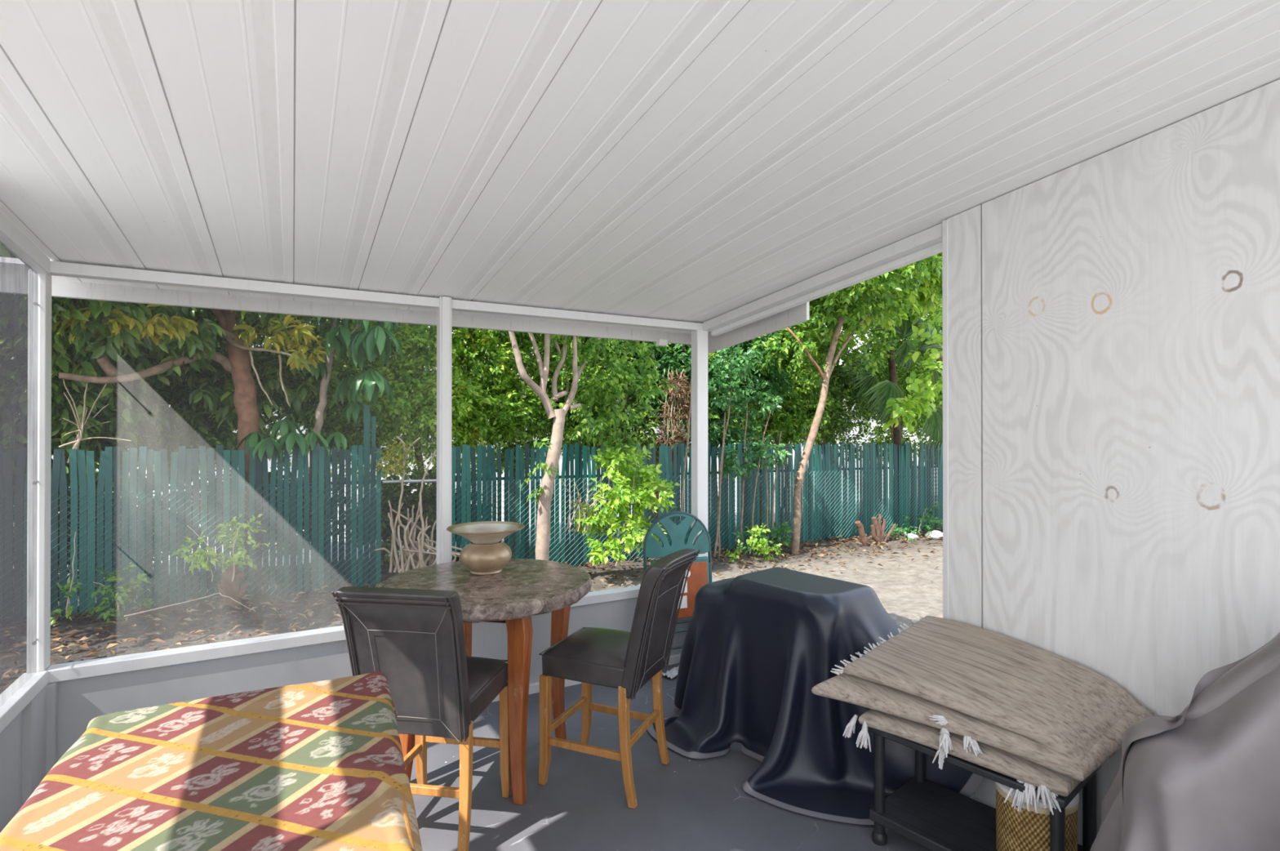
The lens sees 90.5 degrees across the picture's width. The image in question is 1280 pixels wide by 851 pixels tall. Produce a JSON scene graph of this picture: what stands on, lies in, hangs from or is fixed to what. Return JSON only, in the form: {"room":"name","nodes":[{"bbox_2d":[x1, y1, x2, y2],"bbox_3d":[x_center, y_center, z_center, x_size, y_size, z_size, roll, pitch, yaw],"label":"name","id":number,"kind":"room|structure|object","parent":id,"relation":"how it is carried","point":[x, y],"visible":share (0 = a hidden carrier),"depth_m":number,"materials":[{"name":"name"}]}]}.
{"room":"sunroom","nodes":[
{"label":"sunroom","id":0,"kind":"room"},
{"bbox_2d":[0,710,22,832],"bbox_3d":[-1.663,1.399,0.907,0.050,0.510,4.400,0,0,-29],"label":"wall","id":1,"kind":"structure","parent":0,"point":[11,737],"depth_m":2.56,"materials":[{"name":"white paint"}]},
{"bbox_2d":[0,240,38,706],"bbox_3d":[-2.496,0.151,2.466,0.001,1.909,0.875,0,0,-29],"label":"window","id":2,"kind":"structure","parent":1,"relation":"in","point":[19,282],"depth_m":2.64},
{"bbox_2d":[0,669,48,733],"bbox_3d":[-1.659,1.127,0.922,0.090,0.058,4.420,0,0,-29],"label":"trim","id":3,"kind":"structure","parent":1,"relation":"on","point":[13,706],"depth_m":2.61,"materials":[{"name":"white metal"}]},
{"bbox_2d":[22,681,57,805],"bbox_3d":[-2.621,1.413,2.771,0.060,0.498,0.210,0,0,-29],"label":"trim","id":4,"kind":"structure","parent":1,"relation":"attached to","point":[39,716],"depth_m":2.76,"materials":[{"name":"white paint"}]},
{"bbox_2d":[32,273,51,671],"bbox_3d":[-2.720,0.205,2.864,0.060,1.804,0.133,0,0,-29],"label":"trim","id":5,"kind":"structure","parent":1,"relation":"attached to","point":[42,641],"depth_m":2.86,"materials":[{"name":"white metal"}]},
{"bbox_2d":[48,597,691,760],"bbox_3d":[-1.113,1.412,3.772,3.725,0.510,0.053,0,0,-29],"label":"wall","id":6,"kind":"structure","parent":0,"point":[79,700],"depth_m":3.26,"materials":[{"name":"white paint"}]},
{"bbox_2d":[46,584,640,683],"bbox_3d":[-1.159,1.140,3.744,3.528,0.058,0.090,0,0,-29],"label":"trim","id":7,"kind":"structure","parent":6,"relation":"attached to","point":[159,658],"depth_m":3.17,"materials":[{"name":"white metal"}]},
{"bbox_2d":[436,296,452,564],"bbox_3d":[-1.151,0.459,3.732,0.070,2.416,0.104,0,0,-29],"label":"trim","id":8,"kind":"structure","parent":6,"relation":"attached to","point":[444,313],"depth_m":3.69,"materials":[{"name":"white metal"}]},
{"bbox_2d":[491,653,680,702],"bbox_3d":[-1.110,1.641,3.723,3.565,0.050,0.034,0,0,-29],"label":"baseboard","id":9,"kind":"structure","parent":6,"relation":"attached to","point":[534,687],"depth_m":4.06,"materials":[{"name":"white paint"}]},
{"bbox_2d":[691,328,707,556],"bbox_3d":[0.433,0.490,4.611,0.094,2.360,0.084,0,0,-29],"label":"trim","id":10,"kind":"structure","parent":6,"relation":"attached to","point":[699,337],"depth_m":4.58,"materials":[{"name":"white metal"}]},
{"bbox_2d":[0,0,1279,333],"bbox_3d":[-0.042,-0.971,2.033,3.845,0.492,4.800,0,0,-29],"label":"ceiling","id":11,"kind":"structure","parent":0,"point":[692,161],"depth_m":1.99,"materials":[{"name":"paint"}]},
{"bbox_2d":[0,211,49,274],"bbox_3d":[-1.637,-0.924,0.932,0.050,0.466,4.400,0,0,-29],"label":"trim","id":12,"kind":"structure","parent":11,"relation":"attached to","point":[11,235],"depth_m":2.60,"materials":[{"name":"white metal"}]},
{"bbox_2d":[51,275,691,344],"bbox_3d":[-1.489,-0.717,3.956,4.615,0.150,0.035,0,0,-29],"label":"trim","id":13,"kind":"structure","parent":11,"relation":"attached to","point":[61,286],"depth_m":3.74,"materials":[{"name":"white metal"}]},
{"bbox_2d":[656,338,667,346],"bbox_3d":[0.167,-0.630,4.831,0.070,0.045,0.050,0,0,-29],"label":"trim","id":14,"kind":"structure","parent":13,"relation":"attached to","point":[660,342],"depth_m":4.81,"materials":[{"name":"white paint"}]},
{"bbox_2d":[49,260,702,331],"bbox_3d":[-1.126,-0.716,3.762,3.705,0.053,0.075,0,0,-29],"label":"beam","id":15,"kind":"structure","parent":11,"relation":"attached to","point":[56,268],"depth_m":3.43,"materials":[{"name":"white metal"}]},
{"bbox_2d":[398,662,930,850],"bbox_3d":[-0.051,1.718,1.788,3.805,0.120,4.600,0,0,-29],"label":"floor","id":16,"kind":"structure","parent":0,"point":[685,803],"depth_m":2.79,"materials":[{"name":"paint"}]},
{"bbox_2d":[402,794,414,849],"bbox_3d":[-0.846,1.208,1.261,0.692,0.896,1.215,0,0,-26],"label":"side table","id":17,"kind":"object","parent":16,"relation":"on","point":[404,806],"visible":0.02,"depth_m":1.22,"materials":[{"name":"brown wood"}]},
{"bbox_2d":[0,671,422,850],"bbox_3d":[-0.863,1.134,1.239,0.884,0.794,1.386,0,0,-29],"label":"tablecloth","id":18,"kind":"object","parent":17,"relation":"on","point":[318,765],"visible":0.98,"depth_m":1.35,"materials":[{"name":"multicoloured fabric"}]},
{"bbox_2d":[331,586,511,850],"bbox_3d":[-0.844,1.131,2.575,0.455,1.061,0.650,0,0,9],"label":"counter stool","id":19,"kind":"object","parent":16,"relation":"on","point":[414,637],"visible":0.87,"depth_m":2.39,"materials":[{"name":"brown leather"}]},
{"bbox_2d":[377,558,591,804],"bbox_3d":[-0.752,1.211,3.140,1.023,0.905,1.022,0,0,-29],"label":"round table","id":20,"kind":"object","parent":16,"relation":"on","point":[524,588],"visible":0.67,"depth_m":2.91,"materials":[{"name":"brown stone"}]},
{"bbox_2d":[446,520,524,574],"bbox_3d":[-0.800,0.643,3.300,0.396,0.234,0.396,0,0,-29],"label":"vase","id":21,"kind":"object","parent":20,"relation":"on","point":[486,553],"visible":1,"depth_m":3.22,"materials":[{"name":"metal"}]},
{"bbox_2d":[537,547,700,808],"bbox_3d":[-0.089,1.133,3.012,0.650,1.061,0.455,0,0,24],"label":"counter stool","id":22,"kind":"object","parent":16,"relation":"on","point":[624,660],"visible":1,"depth_m":2.92,"materials":[{"name":"brown leather"}]},
{"bbox_2d":[662,665,679,678],"bbox_3d":[0.245,1.641,4.254,0.090,0.031,0.213,0,0,44],"label":"paper scrap","id":23,"kind":"object","parent":16,"relation":"on","point":[672,673],"visible":0.54,"depth_m":4.22,"materials":[{"name":"white paper"}]},
{"bbox_2d":[643,511,711,649],"bbox_3d":[0.273,1.129,4.303,0.521,1.081,0.134,0,0,-23],"label":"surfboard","id":24,"kind":"object","parent":16,"relation":"on","point":[700,574],"visible":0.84,"depth_m":4.32,"materials":[{"name":"green plastic"}]},
{"bbox_2d":[647,566,983,824],"bbox_3d":[0.808,1.230,3.055,0.755,0.846,1.782,0,0,-41],"label":"cloth","id":25,"kind":"object","parent":16,"relation":"on","point":[756,646],"visible":0.79,"depth_m":3.04,"materials":[{"name":"black fabric"}]},
{"bbox_2d":[869,726,1101,850],"bbox_3d":[1.287,1.430,2.408,0.400,0.462,0.680,0,0,-40],"label":"cart","id":26,"kind":"object","parent":16,"relation":"on","point":[935,816],"visible":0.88,"depth_m":2.45,"materials":[{"name":"black wood"}]},
{"bbox_2d":[811,615,1154,814],"bbox_3d":[1.218,1.074,2.383,0.700,0.447,0.919,0,0,-29],"label":"rug","id":27,"kind":"object","parent":26,"relation":"on","point":[1034,716],"visible":0.99,"depth_m":2.29,"materials":[{"name":"beige fabric"}]},
{"bbox_2d":[994,781,1079,850],"bbox_3d":[1.397,1.396,2.241,0.254,0.277,0.254,0,0,-29],"label":"woven basket","id":28,"kind":"object","parent":26,"relation":"on","point":[1024,829],"visible":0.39,"depth_m":2.16,"materials":[{"name":"brown wicker"}]},
{"bbox_2d":[1089,631,1279,850],"bbox_3d":[1.589,1.067,1.530,0.798,1.156,1.190,0,0,-29],"label":"cloth","id":29,"kind":"object","parent":16,"relation":"on","point":[1205,776],"visible":1,"depth_m":1.62,"materials":[{"name":"grey fabric"}]},
{"bbox_2d":[974,79,1279,844],"bbox_3d":[1.536,0.255,2.664,0.086,2.813,4.400,0,0,-29],"label":"wall","id":30,"kind":"structure","parent":0,"point":[1131,291],"depth_m":2.20,"materials":[{"name":"white wood"}]},
{"bbox_2d":[707,301,808,353],"bbox_3d":[0.769,-0.688,4.497,0.025,0.271,1.185,0,0,-29],"label":"trim","id":31,"kind":"structure","parent":30,"relation":"attached to","point":[797,314],"depth_m":4.36,"materials":[{"name":"white metal"}]},
{"bbox_2d":[702,222,942,335],"bbox_3d":[1.543,-0.921,2.673,0.070,0.458,4.400,0,0,-29],"label":"trim","id":32,"kind":"structure","parent":30,"relation":"attached to","point":[931,236],"depth_m":3.48,"materials":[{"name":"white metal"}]},
{"bbox_2d":[942,219,948,618],"bbox_3d":[1.397,0.137,2.872,0.050,2.131,0.027,0,0,-29],"label":"trim","id":33,"kind":"structure","parent":30,"relation":"attached to","point":[944,223],"depth_m":2.86,"materials":[{"name":"white metal"}]},
{"bbox_2d":[947,204,982,627],"bbox_3d":[1.429,0.129,2.786,0.016,2.148,0.154,0,0,-29],"label":"wall strip","id":34,"kind":"object","parent":30,"relation":"attached to","point":[965,228],"visible":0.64,"depth_m":2.78,"materials":[{"name":"white wood"}]},
{"bbox_2d":[969,791,995,808],"bbox_3d":[1.504,1.412,2.642,0.042,0.500,4.400,0,0,-29],"label":"baseboard","id":35,"kind":"structure","parent":30,"relation":"attached to","point":[972,796],"depth_m":2.74,"materials":[{"name":"white metal"}]},
{"label":"outside","id":36,"kind":"structure","parent":0,"visible":0},
{"bbox_2d":[45,517,942,669],"bbox_3d":[2.465,1.791,5.902,22.000,0.327,10.000,0,0,-29],"label":"ground","id":37,"kind":"structure","parent":36,"point":[918,596],"depth_m":6.40,"materials":[{"name":"soil"}]},
{"bbox_2d":[50,531,159,624],"bbox_3d":[-4.712,1.337,5.521,0.813,0.877,0.508,0,0,-10],"label":"plant","id":38,"kind":"object","parent":37,"relation":"on","point":[126,589],"visible":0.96,"depth_m":5.49,"materials":[{"name":"green plant"}]},
{"bbox_2d":[57,457,200,593],"bbox_3d":[-5.823,1.079,6.664,2.077,1.524,1.376,0,0,-23],"label":"shrub","id":39,"kind":"object","parent":37,"relation":"on","point":[68,474],"visible":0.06,"depth_m":6.47,"materials":[{"name":"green plant"}]},
{"bbox_2d":[50,297,209,502],"bbox_3d":[-6.032,-0.952,6.184,2.488,5.429,2.976,0,0,34],"label":"tree","id":40,"kind":"object","parent":37,"relation":"on","point":[128,392],"visible":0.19,"depth_m":6.21,"materials":[{"name":"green plant"}]},
{"bbox_2d":[51,296,341,587],"bbox_3d":[-5.028,-0.847,5.326,4.080,5.188,6.670,0,0,21],"label":"tree","id":41,"kind":"object","parent":37,"relation":"on","point":[105,328],"visible":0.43,"depth_m":6.41,"materials":[{"name":"green plant"}]},
{"bbox_2d":[58,378,131,462],"bbox_3d":[-5.045,-0.055,5.895,0.520,0.805,0.192,0,0,-29],"label":"branch","id":42,"kind":"object","parent":41,"relation":"attached to","point":[76,445],"visible":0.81,"depth_m":5.81,"materials":[{"name":"brown wood"}]},
{"bbox_2d":[50,404,382,619],"bbox_3d":[-5.157,0.800,5.627,5.363,2.050,0.078,0,0,-29],"label":"slatted fence","id":43,"kind":"object","parent":37,"relation":"on","point":[137,512],"visible":0.77,"depth_m":6.10,"materials":[{"name":"teal wood"}]},
{"bbox_2d":[382,478,436,483],"bbox_3d":[-2.527,0.619,7.050,0.620,0.046,0.038,0,0,-29],"label":"fence rail","id":44,"kind":"object","parent":43,"relation":"attached to","point":[405,481],"visible":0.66,"depth_m":7.02,"materials":[{"name":"metal"}]},
{"bbox_2d":[152,459,345,559],"bbox_3d":[-4.493,1.079,7.361,1.447,1.406,2.132,0,0,44],"label":"shrub","id":45,"kind":"object","parent":37,"relation":"on","point":[206,460],"visible":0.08,"depth_m":7.25,"materials":[{"name":"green plant"}]},
{"bbox_2d":[236,315,405,582],"bbox_3d":[-3.261,0.137,6.760,1.775,3.234,0.857,0,0,-29],"label":"tree","id":46,"kind":"object","parent":37,"relation":"on","point":[371,341],"visible":0.77,"depth_m":6.71,"materials":[{"name":"green plant"}]},
{"bbox_2d":[344,465,487,566],"bbox_3d":[-2.860,1.143,8.238,1.959,1.355,1.356,0,0,-22],"label":"shrub","id":47,"kind":"object","parent":37,"relation":"on","point":[409,499],"visible":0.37,"depth_m":7.96,"materials":[{"name":"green plant"}]},
{"bbox_2d":[373,435,462,573],"bbox_3d":[-2.288,0.902,6.940,1.174,1.575,0.464,0,0,-29],"label":"shrub","id":48,"kind":"object","parent":37,"relation":"on","point":[411,553],"visible":0.84,"depth_m":6.89,"materials":[{"name":"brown plant"}]},
{"bbox_2d":[306,317,537,558],"bbox_3d":[-2.652,-1.027,8.160,3.004,5.685,2.137,0,0,-37],"label":"tree","id":49,"kind":"object","parent":37,"relation":"on","point":[423,424],"visible":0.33,"depth_m":7.90,"materials":[{"name":"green plant"}]},
{"bbox_2d":[49,526,942,662],"bbox_3d":[0.293,1.738,6.681,15.164,0.302,3.459,0,0,-29],"label":"leaf litter","id":50,"kind":"object","parent":37,"relation":"on","point":[322,602],"visible":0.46,"depth_m":5.82,"materials":[{"name":"brown plant"}]},
{"bbox_2d":[124,591,255,616],"bbox_3d":[-3.792,1.530,5.404,0.956,0.159,0.144,0,0,-17],"label":"stick","id":51,"kind":"object","parent":50,"relation":"on","point":[220,592],"visible":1,"depth_m":5.38,"materials":[{"name":"brown wood"}]},
{"bbox_2d":[217,564,249,607],"bbox_3d":[-3.786,1.489,5.907,0.149,0.393,0.234,0,0,36],"label":"tree stump","id":52,"kind":"object","parent":50,"relation":"on","point":[228,588],"visible":0.94,"depth_m":5.86,"materials":[{"name":"wood"}]},
{"bbox_2d":[171,513,268,581],"bbox_3d":[-3.865,1.135,5.895,0.734,0.621,0.575,0,0,-29],"label":"plant","id":53,"kind":"object","parent":52,"relation":"on","point":[199,560],"visible":1,"depth_m":5.87,"materials":[{"name":"green plant"}]},
{"bbox_2d":[508,330,676,559],"bbox_3d":[-0.696,-0.474,6.913,2.617,4.530,2.489,0,0,-10],"label":"forked tree","id":54,"kind":"object","parent":37,"relation":"on","point":[623,372],"visible":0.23,"depth_m":7.15,"materials":[{"name":"green plant"}]},
{"bbox_2d":[572,442,679,565],"bbox_3d":[-0.160,0.913,7.326,1.262,1.433,0.824,0,0,-29],"label":"leafy shrub","id":55,"kind":"object","parent":37,"relation":"on","point":[620,502],"visible":0.98,"depth_m":7.21,"materials":[{"name":"green plant"}]},
{"bbox_2d":[559,477,613,531],"bbox_3d":[-0.600,0.912,7.187,0.680,0.658,0.190,0,0,-29],"label":"bush","id":56,"kind":"object","parent":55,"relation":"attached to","point":[576,500],"visible":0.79,"depth_m":7.11,"materials":[{"name":"brown plant"}]},
{"bbox_2d":[451,440,942,566],"bbox_3d":[2.565,1.058,9.854,11.050,1.670,0.078,0,0,-29],"label":"slatted fence","id":57,"kind":"object","parent":37,"relation":"on","point":[920,487],"visible":0.46,"depth_m":9.16,"materials":[{"name":"teal wood"}]},
{"bbox_2d":[680,342,794,558],"bbox_3d":[1.312,0.298,8.657,1.728,3.000,0.846,0,0,-14],"label":"tree","id":58,"kind":"object","parent":37,"relation":"on","point":[733,393],"visible":0.94,"depth_m":8.67,"materials":[{"name":"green plant"}]},
{"bbox_2d":[722,522,784,562],"bbox_3d":[1.489,1.577,8.377,0.859,0.575,0.449,0,0,-7],"label":"plant","id":59,"kind":"object","parent":37,"relation":"on","point":[761,544],"visible":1,"depth_m":8.38,"materials":[{"name":"green plant"}]},
{"bbox_2d":[752,252,942,554],"bbox_3d":[3.253,-0.885,9.618,3.639,5.476,3.245,0,0,-29],"label":"leaning tree","id":60,"kind":"object","parent":37,"relation":"on","point":[875,286],"visible":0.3,"depth_m":9.24,"materials":[{"name":"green plant"}]},
{"bbox_2d":[854,520,869,546],"bbox_3d":[3.403,1.656,9.718,0.260,0.402,0.111,0,0,-29],"label":"tree stump","id":61,"kind":"object","parent":37,"relation":"on","point":[860,526],"visible":0.98,"depth_m":9.69,"materials":[{"name":"brown wood"}]},
{"bbox_2d":[801,252,942,432],"bbox_3d":[4.019,-1.034,10.504,3.876,5.834,3.044,0,0,-43],"label":"tree","id":62,"kind":"object","parent":37,"relation":"on","point":[924,300],"visible":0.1,"depth_m":9.98,"materials":[{"name":"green plant"}]},
{"bbox_2d":[870,513,895,544],"bbox_3d":[3.815,1.634,9.953,0.559,0.511,0.106,0,0,-29],"label":"tree stump","id":63,"kind":"object","parent":37,"relation":"on","point":[877,531],"visible":0.89,"depth_m":9.88,"materials":[{"name":"brown wood"}]},
{"bbox_2d":[842,308,942,527],"bbox_3d":[4.659,-0.253,11.049,2.614,4.265,1.054,0,0,-29],"label":"fan palm","id":64,"kind":"object","parent":37,"relation":"on","point":[877,392],"visible":0.57,"depth_m":10.82,"materials":[{"name":"green plant"}]},
{"bbox_2d":[904,533,918,539],"bbox_3d":[4.403,1.800,10.269,0.265,0.126,0.174,0,0,-29],"label":"stone","id":65,"kind":"object","parent":37,"relation":"on","point":[913,535],"visible":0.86,"depth_m":10.21,"materials":[{"name":"white stone"}]},
{"bbox_2d":[888,499,942,541],"bbox_3d":[4.485,1.581,10.431,1.164,0.668,0.525,0,0,-22],"label":"plant","id":66,"kind":"object","parent":37,"relation":"on","point":[923,517],"visible":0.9,"depth_m":10.44,"materials":[{"name":"green plant"}]},
{"bbox_2d":[924,529,942,539],"bbox_3d":[4.845,1.809,10.396,0.356,0.176,0.262,0,0,-29],"label":"stone","id":67,"kind":"object","parent":37,"relation":"on","point":[936,534],"visible":0.7,"depth_m":10.30,"materials":[{"name":"white stone"}]},
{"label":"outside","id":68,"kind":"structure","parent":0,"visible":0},
{"bbox_2d":[57,453,942,598],"bbox_3d":[-4.802,1.849,8.763,80.000,0.001,100.000,0,0,-29],"label":"yard","id":69,"kind":"structure","parent":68,"point":[888,575],"depth_m":9.50,"materials":[{"name":"soil"}]},
{"bbox_2d":[66,298,278,528],"bbox_3d":[-5.802,-1.053,7.732,2.914,5.673,2.316,0,0,-2],"label":"tree","id":70,"kind":"object","parent":69,"relation":"on","point":[203,432],"visible":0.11,"depth_m":7.40,"materials":[{"name":"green plant"}]},
{"bbox_2d":[204,309,436,562],"bbox_3d":[-3.903,-1.020,8.168,2.306,5.648,3.281,0,0,42],"label":"tree","id":71,"kind":"object","parent":69,"relation":"on","point":[308,421],"visible":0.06,"depth_m":7.70,"materials":[{"name":"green plant"}]},
{"bbox_2d":[51,342,889,512],"bbox_3d":[-4.337,-0.023,17.292,28.000,3.900,5.500,0,0,-29],"label":"house","id":72,"kind":"structure","parent":69,"relation":"on","point":[873,424],"depth_m":15.99,"materials":[{"name":"white paint"}]},
{"bbox_2d":[423,328,626,551],"bbox_3d":[-1.494,-1.059,9.136,3.210,5.780,2.482,0,0,-5],"label":"tree","id":73,"kind":"object","parent":69,"relation":"on","point":[535,411],"visible":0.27,"depth_m":8.58,"materials":[{"name":"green plant"}]},
{"bbox_2d":[537,336,691,538],"bbox_3d":[-0.479,-1.171,9.799,2.809,6.054,2.478,0,0,-13],"label":"tree","id":74,"kind":"object","parent":69,"relation":"on","point":[632,401],"visible":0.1,"depth_m":9.51,"materials":[{"name":"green plant"}]},
{"bbox_2d":[635,440,677,521],"bbox_3d":[0.258,1.039,11.081,0.760,1.560,0.560,0,0,-29],"label":"tree","id":75,"kind":"object","parent":69,"relation":"on","point":[656,458],"visible":0.05,"depth_m":10.86,"materials":[{"name":"brown plant"}]},
{"bbox_2d":[618,331,801,539],"bbox_3d":[1.062,-1.038,10.143,3.382,5.808,2.216,0,0,-34],"label":"tree","id":76,"kind":"object","parent":69,"relation":"on","point":[715,418],"visible":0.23,"depth_m":9.70,"materials":[{"name":"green plant"}]},
{"bbox_2d":[653,368,691,453],"bbox_3d":[0.520,-0.182,9.066,0.637,1.262,0.795,0,0,-6],"label":"skirt","id":77,"kind":"object","parent":76,"relation":"hanging from","point":[681,381],"visible":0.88,"depth_m":8.98,"materials":[{"name":"brown plant"}]},
{"bbox_2d":[728,321,840,528],"bbox_3d":[2.142,-1.015,11.277,2.784,5.803,2.597,0,0,12],"label":"tree","id":78,"kind":"object","parent":69,"relation":"on","point":[786,421],"visible":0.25,"depth_m":10.82,"materials":[{"name":"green plant"}]},
{"bbox_2d":[773,299,878,475],"bbox_3d":[3.527,-1.028,12.392,3.300,5.884,2.042,0,0,-33],"label":"tree","id":79,"kind":"object","parent":69,"relation":"on","point":[840,424],"visible":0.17,"depth_m":11.93,"materials":[{"name":"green plant"}]},
{"bbox_2d":[837,295,942,515],"bbox_3d":[5.241,-0.916,13.127,3.405,5.711,2.199,0,0,-21],"label":"tree","id":80,"kind":"object","parent":69,"relation":"on","point":[918,368],"visible":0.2,"depth_m":12.74,"materials":[{"name":"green plant"}]},
{"bbox_2d":[911,294,942,462],"bbox_3d":[6.973,-0.951,14.602,2.984,5.831,2.502,0,0,3],"label":"tree","id":81,"kind":"object","parent":69,"relation":"on","point":[940,393],"visible":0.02,"depth_m":14.31,"materials":[{"name":"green plant"}]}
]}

